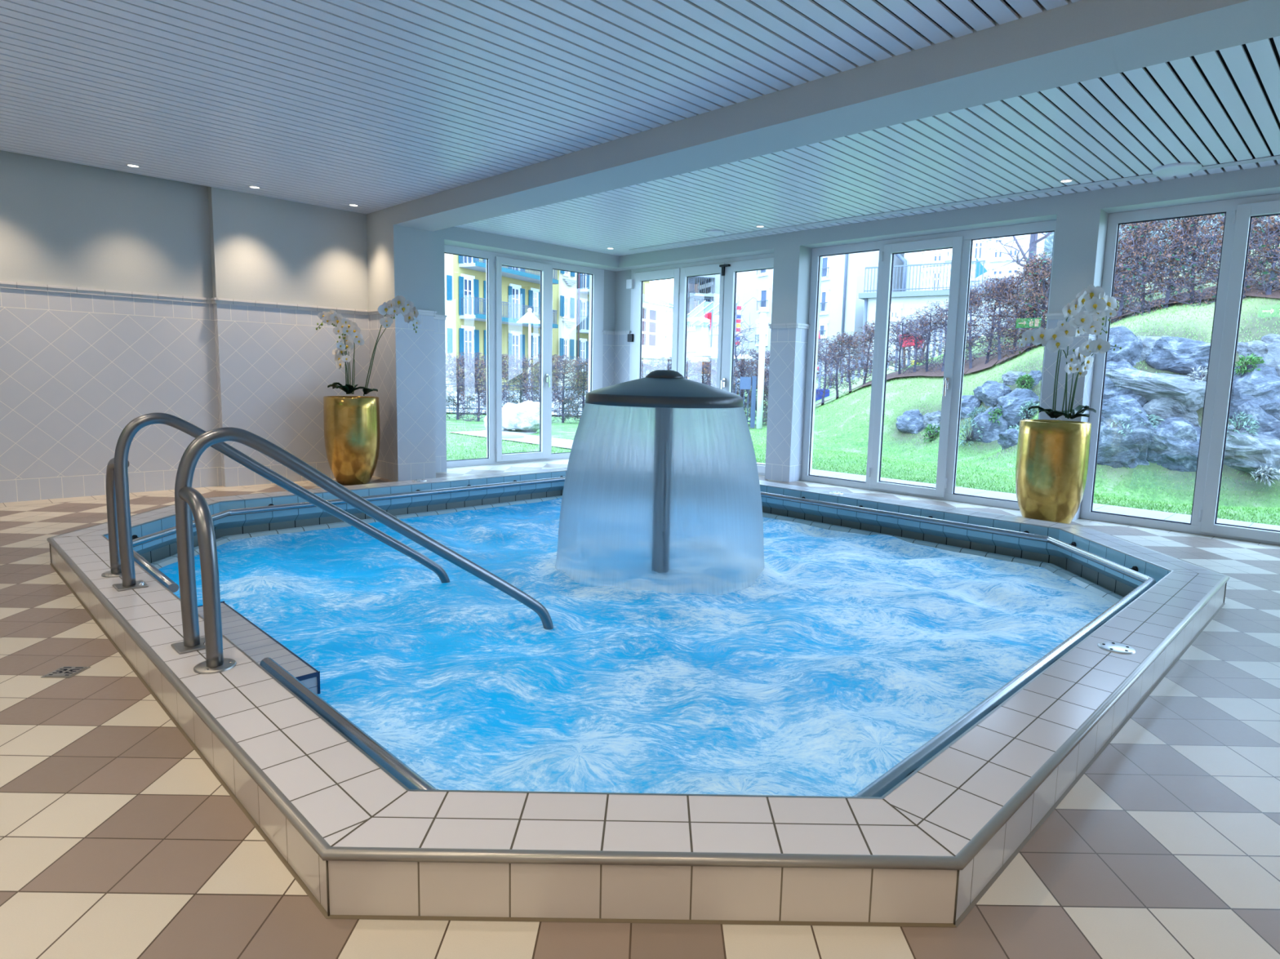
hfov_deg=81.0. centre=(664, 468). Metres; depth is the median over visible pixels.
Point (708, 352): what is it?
parasol
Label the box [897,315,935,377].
tree
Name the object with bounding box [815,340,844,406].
tree
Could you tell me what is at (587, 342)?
shutter
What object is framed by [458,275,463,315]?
shutter
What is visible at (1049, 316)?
trim
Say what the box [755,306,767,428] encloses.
post
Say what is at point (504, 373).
tree
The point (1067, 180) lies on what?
recessed light
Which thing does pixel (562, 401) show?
tree
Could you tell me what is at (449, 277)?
shutter
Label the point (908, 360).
picket fence
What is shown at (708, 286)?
balcony building
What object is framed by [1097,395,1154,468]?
boulder
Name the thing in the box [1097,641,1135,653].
cover plate
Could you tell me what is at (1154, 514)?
floor
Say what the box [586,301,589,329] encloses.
shutter
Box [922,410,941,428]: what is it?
boulder
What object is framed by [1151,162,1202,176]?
ceiling vent
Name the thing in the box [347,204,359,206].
recessed light
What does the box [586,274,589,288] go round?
shutter
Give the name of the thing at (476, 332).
shutter
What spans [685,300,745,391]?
annex
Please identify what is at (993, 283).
tree
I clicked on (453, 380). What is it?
iron fence
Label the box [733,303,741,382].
flag
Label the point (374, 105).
ceiling
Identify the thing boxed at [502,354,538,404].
tree
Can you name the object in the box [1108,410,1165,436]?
plant
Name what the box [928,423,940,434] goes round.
boulder
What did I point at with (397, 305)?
orchid
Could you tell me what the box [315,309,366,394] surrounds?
orchid
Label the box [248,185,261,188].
recessed light
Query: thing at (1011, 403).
boulder
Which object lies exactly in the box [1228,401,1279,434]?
boulder
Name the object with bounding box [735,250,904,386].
building
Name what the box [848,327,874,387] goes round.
tree
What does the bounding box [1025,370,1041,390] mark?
boulder
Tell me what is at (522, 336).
shutter
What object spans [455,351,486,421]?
tree
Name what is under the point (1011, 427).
plant
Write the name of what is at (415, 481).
cover plate
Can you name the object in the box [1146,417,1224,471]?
boulder
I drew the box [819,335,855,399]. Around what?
tree
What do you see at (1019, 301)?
tree
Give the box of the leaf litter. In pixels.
[814,273,1279,406]
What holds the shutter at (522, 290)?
hanging from the building at (465, 306)
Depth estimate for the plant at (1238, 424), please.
10.53 m
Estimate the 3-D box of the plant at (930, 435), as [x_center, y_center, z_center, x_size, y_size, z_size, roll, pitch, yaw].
[5.348,-0.691,14.943,0.449,0.456,0.317,1,7,-1]
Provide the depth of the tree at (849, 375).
19.05 m
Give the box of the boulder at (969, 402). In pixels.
[960,395,982,419]
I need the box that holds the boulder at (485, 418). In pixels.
[483,415,511,431]
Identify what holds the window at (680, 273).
in the wall at (1082, 218)
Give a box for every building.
[444,253,649,391]
[641,294,673,376]
[687,274,719,315]
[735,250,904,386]
[857,232,1047,368]
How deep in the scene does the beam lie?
3.98 m
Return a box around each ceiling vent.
[629,155,1279,251]
[704,229,724,235]
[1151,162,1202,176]
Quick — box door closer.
[719,264,730,275]
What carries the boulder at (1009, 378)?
on the ground at (566, 430)
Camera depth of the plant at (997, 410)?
13.76 m
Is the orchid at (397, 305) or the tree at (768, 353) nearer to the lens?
the orchid at (397, 305)
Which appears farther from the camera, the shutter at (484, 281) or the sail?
the shutter at (484, 281)
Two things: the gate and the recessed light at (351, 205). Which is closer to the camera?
the recessed light at (351, 205)
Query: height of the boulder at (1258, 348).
0.422 m
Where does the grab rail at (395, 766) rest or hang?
attached to the pool edge
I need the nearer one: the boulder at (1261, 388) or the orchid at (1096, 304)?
the orchid at (1096, 304)
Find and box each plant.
[921,423,940,442]
[958,416,983,446]
[967,405,986,422]
[987,405,1004,425]
[1005,424,1019,431]
[1014,374,1035,390]
[1015,398,1038,419]
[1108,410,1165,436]
[1184,366,1207,382]
[1226,411,1260,439]
[1234,353,1266,376]
[1249,465,1279,486]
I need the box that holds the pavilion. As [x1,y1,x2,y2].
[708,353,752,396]
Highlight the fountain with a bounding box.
[584,369,743,573]
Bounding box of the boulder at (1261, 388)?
[1228,362,1279,421]
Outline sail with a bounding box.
[974,257,987,278]
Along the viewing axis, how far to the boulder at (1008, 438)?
12.47 m
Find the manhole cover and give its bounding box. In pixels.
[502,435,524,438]
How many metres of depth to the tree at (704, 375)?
18.92 m
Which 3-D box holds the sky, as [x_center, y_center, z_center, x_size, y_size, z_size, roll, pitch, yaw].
[52.150,-24.686,67.835,87.439,44.618,46.886,1,7,-1]
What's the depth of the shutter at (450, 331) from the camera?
44.49 m
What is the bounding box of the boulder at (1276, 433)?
[1262,427,1279,438]
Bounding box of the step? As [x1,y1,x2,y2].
[197,600,320,693]
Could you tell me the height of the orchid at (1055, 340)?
0.746 m
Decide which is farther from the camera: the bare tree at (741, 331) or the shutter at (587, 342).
the shutter at (587, 342)
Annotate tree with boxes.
[445,351,476,419]
[445,353,452,413]
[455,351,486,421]
[479,353,519,413]
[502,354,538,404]
[521,354,561,422]
[551,355,582,423]
[564,355,588,422]
[640,357,663,378]
[650,356,671,371]
[668,357,702,382]
[686,358,717,385]
[705,358,742,395]
[716,297,768,421]
[732,359,758,424]
[742,347,769,425]
[763,350,769,421]
[815,336,827,403]
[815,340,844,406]
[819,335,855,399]
[832,330,868,393]
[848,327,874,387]
[861,320,898,376]
[887,316,921,377]
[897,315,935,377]
[908,306,947,372]
[926,301,967,373]
[935,290,982,363]
[964,282,995,369]
[965,278,1015,364]
[978,274,1022,364]
[989,231,1052,294]
[991,268,1042,356]
[1002,262,1050,362]
[1017,250,1052,346]
[1043,264,1051,347]
[1110,221,1160,324]
[1111,231,1131,320]
[1112,219,1176,319]
[1135,217,1208,315]
[1159,213,1223,309]
[1186,213,1266,306]
[1213,213,1279,299]
[1244,215,1279,297]
[1262,215,1279,294]
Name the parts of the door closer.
arm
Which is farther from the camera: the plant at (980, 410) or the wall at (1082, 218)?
the plant at (980, 410)
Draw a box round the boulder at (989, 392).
[973,380,1012,407]
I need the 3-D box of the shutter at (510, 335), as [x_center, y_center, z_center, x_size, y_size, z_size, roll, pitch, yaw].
[-10.289,-7.875,49.900,0.075,2.270,0.341,5,8,24]
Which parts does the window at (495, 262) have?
sash, handle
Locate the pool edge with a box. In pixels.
[46,466,1229,927]
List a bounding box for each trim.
[0,280,631,335]
[768,312,1079,328]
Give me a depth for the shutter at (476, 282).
46.29 m
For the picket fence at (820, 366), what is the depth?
23.28 m
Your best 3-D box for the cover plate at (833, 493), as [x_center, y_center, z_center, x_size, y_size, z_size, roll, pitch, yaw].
[1.602,0.226,6.996,0.134,0.008,0.134,1,7,-1]
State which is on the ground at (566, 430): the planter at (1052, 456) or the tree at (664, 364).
the tree at (664, 364)
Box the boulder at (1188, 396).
[1105,367,1206,414]
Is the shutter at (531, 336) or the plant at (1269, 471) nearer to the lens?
the plant at (1269, 471)
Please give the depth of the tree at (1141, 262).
13.11 m
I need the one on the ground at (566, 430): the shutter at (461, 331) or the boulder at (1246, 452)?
the boulder at (1246, 452)
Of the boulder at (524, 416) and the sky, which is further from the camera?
the sky
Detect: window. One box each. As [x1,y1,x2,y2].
[444,244,604,467]
[629,253,773,475]
[800,220,1056,510]
[1080,193,1279,545]
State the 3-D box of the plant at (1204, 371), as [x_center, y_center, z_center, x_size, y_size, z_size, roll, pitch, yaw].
[7.855,-1.287,10.973,0.459,0.460,0.319,1,7,-1]
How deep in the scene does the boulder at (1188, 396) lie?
10.99 m
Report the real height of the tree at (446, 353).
1.807 m
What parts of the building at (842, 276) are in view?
pane, pane, pane, pane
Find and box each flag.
[704,309,713,382]
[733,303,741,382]
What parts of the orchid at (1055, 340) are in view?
flower, flower, flower, flower, flower stem, flower, flower, flower, flower, flower stem, flower, flower, flower stem, flower, flower, flower, flower, flower, flower, flower, flower, flower stem, flower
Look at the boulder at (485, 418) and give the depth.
15.56 m
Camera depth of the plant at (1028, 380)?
13.80 m
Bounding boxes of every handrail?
[101,413,449,591]
[170,426,553,674]
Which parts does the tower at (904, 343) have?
post, panel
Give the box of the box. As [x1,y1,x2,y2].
[627,333,633,342]
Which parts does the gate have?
lock plate, post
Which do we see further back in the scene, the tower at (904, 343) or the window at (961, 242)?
the tower at (904, 343)
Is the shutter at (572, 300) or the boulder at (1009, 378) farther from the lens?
the shutter at (572, 300)
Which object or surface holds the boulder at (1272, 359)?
on the boulder at (1261, 388)
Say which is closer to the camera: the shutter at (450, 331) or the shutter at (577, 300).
the shutter at (450, 331)
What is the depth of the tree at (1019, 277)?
15.46 m
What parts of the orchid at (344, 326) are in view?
flower, flower, flower, flower stem, flower, flower, flower, flower, flower, flower, flower, flower, flower, flower stem, flower, flower, flower, flower, flower stem, flower, flower, flower, flower stem, flower stem, flower stem, flower, flower, flower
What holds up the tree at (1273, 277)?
on the ground at (566, 430)
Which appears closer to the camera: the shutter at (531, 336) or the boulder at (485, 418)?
the boulder at (485, 418)
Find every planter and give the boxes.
[323,395,380,484]
[1015,419,1091,524]
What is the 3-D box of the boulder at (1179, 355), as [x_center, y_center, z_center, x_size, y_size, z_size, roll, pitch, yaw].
[7.957,-1.674,11.464,1.017,0.698,0.681,6,8,33]
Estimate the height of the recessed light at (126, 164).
0.018 m
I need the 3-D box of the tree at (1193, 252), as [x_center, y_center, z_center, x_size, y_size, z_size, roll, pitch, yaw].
[8.919,-3.594,12.527,0.952,2.140,0.595,5,8,25]
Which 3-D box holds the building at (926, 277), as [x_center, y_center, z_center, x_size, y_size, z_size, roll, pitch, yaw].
[14.511,-9.256,35.295,7.342,14.858,10.250,6,8,33]
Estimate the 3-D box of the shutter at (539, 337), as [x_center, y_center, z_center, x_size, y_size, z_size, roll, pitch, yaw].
[-8.805,-8.601,53.027,0.075,1.520,0.486,5,8,24]
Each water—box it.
[158,497,1114,796]
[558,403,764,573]
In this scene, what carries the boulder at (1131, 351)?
on the boulder at (1188, 396)
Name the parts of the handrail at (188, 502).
plate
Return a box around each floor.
[0,458,1279,958]
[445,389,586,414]
[448,431,1279,530]
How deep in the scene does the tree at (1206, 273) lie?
12.23 m
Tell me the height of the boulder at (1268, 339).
0.337 m
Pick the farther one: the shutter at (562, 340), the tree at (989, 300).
the shutter at (562, 340)
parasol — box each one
[516,307,540,400]
[691,346,717,385]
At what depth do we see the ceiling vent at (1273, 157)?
6.86 m
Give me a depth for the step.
3.32 m
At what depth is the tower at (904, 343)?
20.54 m
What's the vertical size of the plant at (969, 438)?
0.656 m
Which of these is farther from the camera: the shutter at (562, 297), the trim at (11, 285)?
the shutter at (562, 297)
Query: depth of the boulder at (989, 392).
14.23 m
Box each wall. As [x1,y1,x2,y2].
[0,150,631,502]
[613,160,1279,521]
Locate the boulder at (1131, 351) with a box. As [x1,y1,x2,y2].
[1106,325,1142,366]
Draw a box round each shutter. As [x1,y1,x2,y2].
[446,275,452,301]
[447,328,453,353]
[458,255,463,263]
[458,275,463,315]
[458,328,464,365]
[473,279,479,315]
[473,329,479,366]
[484,280,485,315]
[484,330,486,361]
[508,285,512,318]
[508,333,512,368]
[520,288,524,317]
[520,334,524,368]
[528,289,533,313]
[530,335,533,356]
[537,336,540,358]
[538,292,540,314]
[560,295,564,316]
[560,337,564,358]
[569,339,573,359]
[570,297,574,318]
[576,340,580,368]
[577,299,581,329]
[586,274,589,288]
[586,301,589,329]
[586,341,588,369]
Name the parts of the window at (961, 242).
sash, handle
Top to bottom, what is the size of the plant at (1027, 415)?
0.526 m
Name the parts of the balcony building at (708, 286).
railing, railing, pane, pane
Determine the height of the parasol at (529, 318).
3.236 m
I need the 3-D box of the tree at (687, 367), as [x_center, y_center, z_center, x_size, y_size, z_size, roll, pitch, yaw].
[0.470,-1.893,18.926,0.963,1.807,0.500,1,7,-1]
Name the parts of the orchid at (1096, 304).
flower stem, flower, flower, flower, flower, flower, flower, flower stem, flower, flower, flower, flower stem, flower, flower, flower, flower, flower, flower, flower, flower, flower, flower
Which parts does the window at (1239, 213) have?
sash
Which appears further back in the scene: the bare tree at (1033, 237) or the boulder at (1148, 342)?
the bare tree at (1033, 237)
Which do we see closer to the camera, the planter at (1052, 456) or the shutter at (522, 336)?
the planter at (1052, 456)
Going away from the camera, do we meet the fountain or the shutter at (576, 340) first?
the fountain
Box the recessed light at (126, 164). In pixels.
[125,163,140,168]
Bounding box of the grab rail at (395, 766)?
[132,475,1155,796]
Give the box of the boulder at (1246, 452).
[1223,424,1279,476]
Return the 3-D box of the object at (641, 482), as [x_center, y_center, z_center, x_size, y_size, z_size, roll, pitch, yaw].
[-0.019,0.138,5.223,1.508,1.172,1.508,1,7,-1]
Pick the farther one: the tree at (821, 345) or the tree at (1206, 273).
the tree at (821, 345)
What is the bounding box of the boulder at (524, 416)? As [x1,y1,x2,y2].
[502,400,539,432]
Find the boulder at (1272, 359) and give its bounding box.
[1262,342,1279,377]
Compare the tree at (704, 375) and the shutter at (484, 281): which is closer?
the tree at (704, 375)
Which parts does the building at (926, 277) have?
terrace railing, pane, pane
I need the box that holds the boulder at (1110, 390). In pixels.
[1102,360,1148,407]
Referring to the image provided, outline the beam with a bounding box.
[392,0,1279,231]
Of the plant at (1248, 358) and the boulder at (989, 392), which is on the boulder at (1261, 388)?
the plant at (1248, 358)
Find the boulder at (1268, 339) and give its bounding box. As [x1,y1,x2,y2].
[1261,333,1279,344]
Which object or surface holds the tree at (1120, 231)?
on the ground at (566, 430)
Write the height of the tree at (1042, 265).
1.919 m
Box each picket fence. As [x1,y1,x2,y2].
[816,359,888,389]
[894,324,942,370]
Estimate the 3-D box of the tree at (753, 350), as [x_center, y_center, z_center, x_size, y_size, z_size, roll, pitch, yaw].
[2.431,-1.967,19.100,0.963,2.210,0.500,1,7,-1]
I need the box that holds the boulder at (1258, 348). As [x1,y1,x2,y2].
[1236,340,1269,361]
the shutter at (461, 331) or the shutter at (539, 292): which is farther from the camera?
the shutter at (539, 292)
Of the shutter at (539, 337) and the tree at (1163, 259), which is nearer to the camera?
the tree at (1163, 259)
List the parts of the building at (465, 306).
pane, pane, pane, railing, railing, pane, pane, pane, pane, pane, pane, pane, railing, pane, pane, railing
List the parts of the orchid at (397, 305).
flower stem, flower, flower, flower, flower, flower, flower, flower, flower, flower, flower, flower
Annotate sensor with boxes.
[626,279,633,288]
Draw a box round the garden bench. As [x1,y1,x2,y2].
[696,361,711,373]
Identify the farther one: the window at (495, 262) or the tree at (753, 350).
the tree at (753, 350)
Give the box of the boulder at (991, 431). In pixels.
[970,406,1008,443]
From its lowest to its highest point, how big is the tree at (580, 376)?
1.873 m
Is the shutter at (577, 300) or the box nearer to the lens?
the box
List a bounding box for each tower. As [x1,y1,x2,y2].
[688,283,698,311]
[898,334,925,368]
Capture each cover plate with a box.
[412,480,426,482]
[829,492,843,494]
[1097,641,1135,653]
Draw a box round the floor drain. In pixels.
[40,666,90,678]
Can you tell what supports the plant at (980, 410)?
on the ground at (566, 430)
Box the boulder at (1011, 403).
[996,388,1039,427]
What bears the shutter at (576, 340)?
hanging from the building at (465, 306)
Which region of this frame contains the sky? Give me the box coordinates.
[1043,213,1279,293]
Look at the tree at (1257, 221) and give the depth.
11.90 m
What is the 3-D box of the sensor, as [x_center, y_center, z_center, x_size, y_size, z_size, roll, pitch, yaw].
[-0.495,-2.659,10.789,0.116,0.130,0.060,8,10,44]
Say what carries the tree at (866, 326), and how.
on the ground at (566, 430)
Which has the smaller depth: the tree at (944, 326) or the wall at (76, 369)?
the wall at (76, 369)
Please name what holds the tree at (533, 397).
on the ground at (566, 430)
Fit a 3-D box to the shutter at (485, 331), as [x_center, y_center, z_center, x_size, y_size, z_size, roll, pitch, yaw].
[-11.331,-7.669,47.692,0.060,2.250,0.508,5,8,24]
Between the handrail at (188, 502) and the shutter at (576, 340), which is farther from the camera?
the shutter at (576, 340)
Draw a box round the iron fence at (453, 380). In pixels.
[445,380,587,416]
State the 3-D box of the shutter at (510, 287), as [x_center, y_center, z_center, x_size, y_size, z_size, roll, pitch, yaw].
[-10.213,-10.911,49.526,0.075,2.270,0.341,5,8,24]
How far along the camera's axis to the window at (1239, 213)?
6.14 m
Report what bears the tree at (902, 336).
on the ground at (566, 430)
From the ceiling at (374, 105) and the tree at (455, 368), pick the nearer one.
the ceiling at (374, 105)
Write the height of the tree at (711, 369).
1.781 m
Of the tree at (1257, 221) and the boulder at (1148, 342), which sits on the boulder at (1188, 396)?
the boulder at (1148, 342)
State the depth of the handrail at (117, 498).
3.65 m
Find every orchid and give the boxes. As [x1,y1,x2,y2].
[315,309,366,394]
[362,295,421,395]
[1018,326,1121,419]
[1028,284,1116,418]
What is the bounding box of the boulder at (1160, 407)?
[1142,397,1200,427]
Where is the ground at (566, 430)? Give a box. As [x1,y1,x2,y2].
[446,240,1279,525]
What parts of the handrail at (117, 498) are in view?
plate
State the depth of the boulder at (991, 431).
13.82 m
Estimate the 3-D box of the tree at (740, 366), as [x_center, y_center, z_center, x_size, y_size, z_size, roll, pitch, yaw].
[1.995,-1.855,18.930,0.963,1.807,0.500,1,7,-1]
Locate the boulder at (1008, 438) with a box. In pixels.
[997,428,1018,449]
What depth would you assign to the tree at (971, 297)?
16.16 m
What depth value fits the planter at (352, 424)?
7.66 m
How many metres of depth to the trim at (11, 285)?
7.19 m
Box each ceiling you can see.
[0,0,1279,256]
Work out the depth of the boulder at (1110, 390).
11.40 m
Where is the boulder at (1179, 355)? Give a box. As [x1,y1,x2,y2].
[1145,335,1210,376]
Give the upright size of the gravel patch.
0.050 m
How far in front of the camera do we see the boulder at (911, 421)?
15.80 m
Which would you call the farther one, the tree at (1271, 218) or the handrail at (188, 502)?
the tree at (1271, 218)
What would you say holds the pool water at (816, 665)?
in the pool edge
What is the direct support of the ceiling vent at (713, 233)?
in the ceiling at (374, 105)
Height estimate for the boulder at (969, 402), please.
0.612 m
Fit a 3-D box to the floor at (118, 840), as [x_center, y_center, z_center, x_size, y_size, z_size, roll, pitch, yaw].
[0.084,0.801,3.348,16.971,0.001,16.970,1,7,-1]
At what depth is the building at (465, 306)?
49.73 m
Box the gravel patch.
[481,429,537,434]
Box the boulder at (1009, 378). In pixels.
[1001,371,1026,385]
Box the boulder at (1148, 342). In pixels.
[1136,335,1160,360]
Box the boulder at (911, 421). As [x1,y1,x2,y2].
[896,408,925,434]
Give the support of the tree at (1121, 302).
on the ground at (566, 430)
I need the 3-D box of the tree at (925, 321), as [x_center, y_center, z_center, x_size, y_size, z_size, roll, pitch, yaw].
[6.127,-2.855,17.363,0.904,1.747,0.510,5,8,25]
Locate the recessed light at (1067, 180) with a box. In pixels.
[1059,178,1073,182]
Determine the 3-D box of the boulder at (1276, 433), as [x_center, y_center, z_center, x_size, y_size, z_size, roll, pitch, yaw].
[8.836,-0.254,10.527,0.985,0.915,0.665,6,8,33]
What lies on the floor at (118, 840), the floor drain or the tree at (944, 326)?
the floor drain
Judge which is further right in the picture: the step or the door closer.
the door closer
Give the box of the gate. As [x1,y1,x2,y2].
[733,376,756,427]
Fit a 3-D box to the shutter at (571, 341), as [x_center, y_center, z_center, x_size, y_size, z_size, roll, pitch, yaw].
[-6.976,-8.992,56.367,0.075,1.470,0.484,5,8,24]
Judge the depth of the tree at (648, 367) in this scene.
19.09 m
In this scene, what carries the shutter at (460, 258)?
hanging from the building at (465, 306)
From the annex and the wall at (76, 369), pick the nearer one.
the wall at (76, 369)
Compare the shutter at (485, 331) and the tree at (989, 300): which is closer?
the tree at (989, 300)
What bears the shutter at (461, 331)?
hanging from the building at (465, 306)
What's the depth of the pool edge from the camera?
1.89 m
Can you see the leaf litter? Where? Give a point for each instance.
(978, 365)
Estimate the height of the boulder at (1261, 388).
1.002 m
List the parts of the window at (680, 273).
sash, sash, handle, sash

